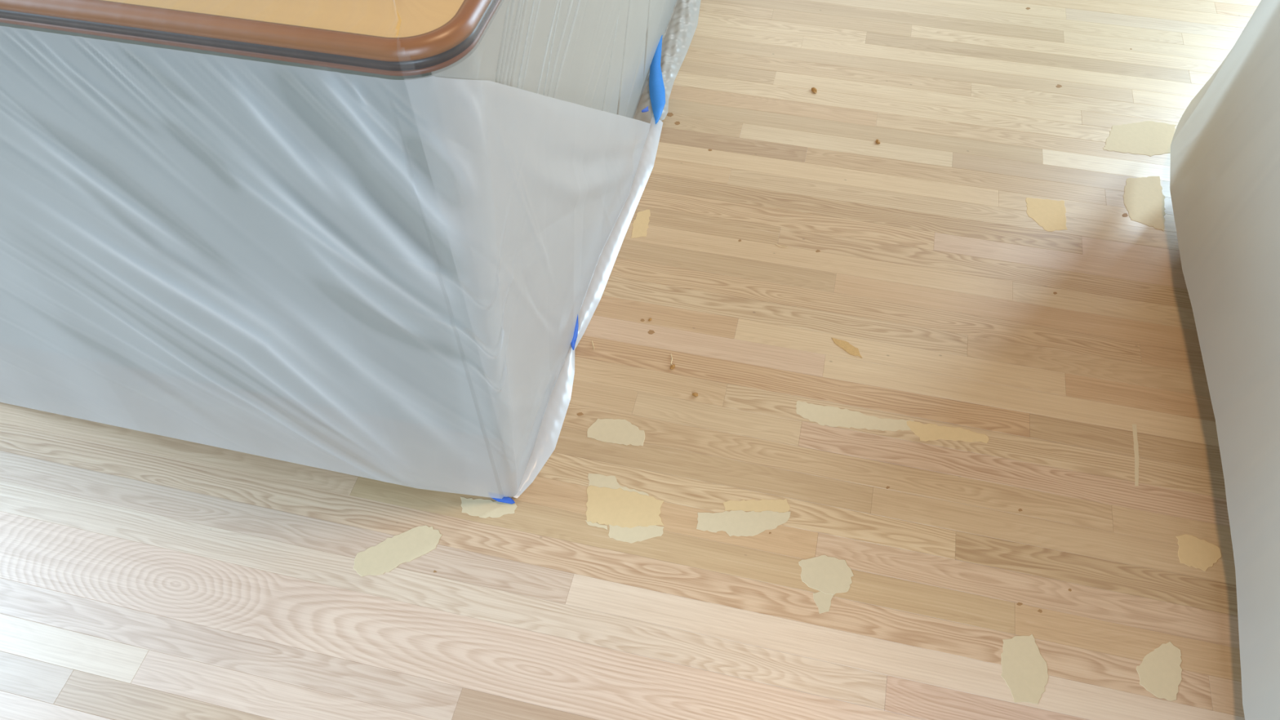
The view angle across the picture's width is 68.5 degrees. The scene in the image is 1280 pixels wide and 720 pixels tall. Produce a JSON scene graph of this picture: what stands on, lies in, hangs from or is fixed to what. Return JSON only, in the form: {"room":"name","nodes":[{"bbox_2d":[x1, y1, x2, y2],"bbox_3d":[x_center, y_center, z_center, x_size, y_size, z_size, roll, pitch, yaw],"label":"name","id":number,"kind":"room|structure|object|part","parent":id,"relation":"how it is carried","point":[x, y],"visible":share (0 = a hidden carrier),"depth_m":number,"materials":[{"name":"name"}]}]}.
{"room":"kitchen under renovation","nodes":[
{"label":"kitchen under renovation","id":0,"kind":"room"},
{"bbox_2d":[0,0,1261,719],"bbox_3d":[0.067,-0.444,2.281,4.800,0.061,5.201,10,54,9],"label":"floor","id":1,"kind":"structure","parent":0,"point":[948,448],"depth_m":1.74,"materials":[{"name":"brown wood"}]},
{"bbox_2d":[0,0,504,397],"bbox_3d":[-0.999,-1.209,2.293,2.156,0.879,2.482,10,54,9],"label":"base cabinet","id":2,"kind":"object","parent":1,"relation":"on","point":[300,97],"visible":0.14,"depth_m":1.25,"materials":[{"name":"paint"}]},
{"bbox_2d":[0,0,501,75],"bbox_3d":[-0.982,-1.495,1.932,2.196,0.039,2.556,10,54,9],"label":"countertop","id":3,"kind":"structure","parent":2,"relation":"on","point":[390,37],"depth_m":1.06,"materials":[{"name":"orange wood"}]},
{"bbox_3d":[-0.990,-1.504,1.939,2.176,0.036,2.536,10,54,9],"label":"panel","id":4,"kind":"part","parent":3,"relation":"part of","materials":[{"name":"wood"}]},
{"bbox_2d":[0,26,662,503],"bbox_3d":[-1.129,-0.646,1.838,2.199,0.920,1.216,10,54,9],"label":"plastic sheet","id":5,"kind":"object","parent":3,"relation":"on","point":[553,188],"depth_m":1.39,"materials":[{"name":"clear plastic"}]},
{"bbox_3d":[-0.253,0.252,1.710,0.054,0.008,0.014,10,54,9],"label":"tape strip","id":6,"kind":"part","parent":5,"relation":"part of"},
{"bbox_3d":[-0.134,-0.058,1.923,0.016,0.012,0.087,7,53,7],"label":"tape strip","id":7,"kind":"part","parent":5,"relation":"part of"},
{"bbox_3d":[0.011,-0.567,2.141,0.002,0.054,0.069,10,54,9],"label":"tape strip","id":8,"kind":"part","parent":5,"relation":"part of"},
{"bbox_2d":[404,0,701,276],"bbox_3d":[-0.028,-1.110,2.173,0.323,0.917,2.673,10,54,9],"label":"kitchen island","id":9,"kind":"object","parent":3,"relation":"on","point":[598,55],"depth_m":1.67,"materials":[{"name":"white wood"}]},
{"bbox_3d":[0.043,-0.728,2.419,0.040,0.015,0.362,-1,53,0],"label":"tape strip","id":10,"kind":"part","parent":9,"relation":"part of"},
{"bbox_3d":[-0.253,-0.124,1.391,0.060,0.779,0.060,10,54,9],"label":"corner post","id":11,"kind":"part","parent":2,"relation":"part of","materials":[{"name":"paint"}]},
{"bbox_3d":[0.006,-1.086,2.119,0.009,0.778,2.420,10,54,9],"label":"panel","id":12,"kind":"part","parent":2,"relation":"part of","materials":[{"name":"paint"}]},
{"bbox_2d":[811,87,817,93],"bbox_3d":[0.450,-0.696,2.424,0.012,0.008,0.020,-16,54,-11],"label":"crumb","id":13,"kind":"object","parent":1,"relation":"on","point":[814,90],"visible":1,"depth_m":2.42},
{"bbox_3d":[1.263,0.385,1.020,0.650,0.910,2.735,10,54,9],"label":"base cabinet","id":14,"kind":"object","parent":1,"relation":"on","visible":0},
{"bbox_2d":[1169,0,1279,719],"bbox_3d":[1.122,0.277,1.071,0.439,0.864,2.819,10,54,9],"label":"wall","id":15,"kind":"structure","parent":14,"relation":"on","point":[1224,169],"depth_m":1.69,"materials":[{"name":"white paint"}]}
]}

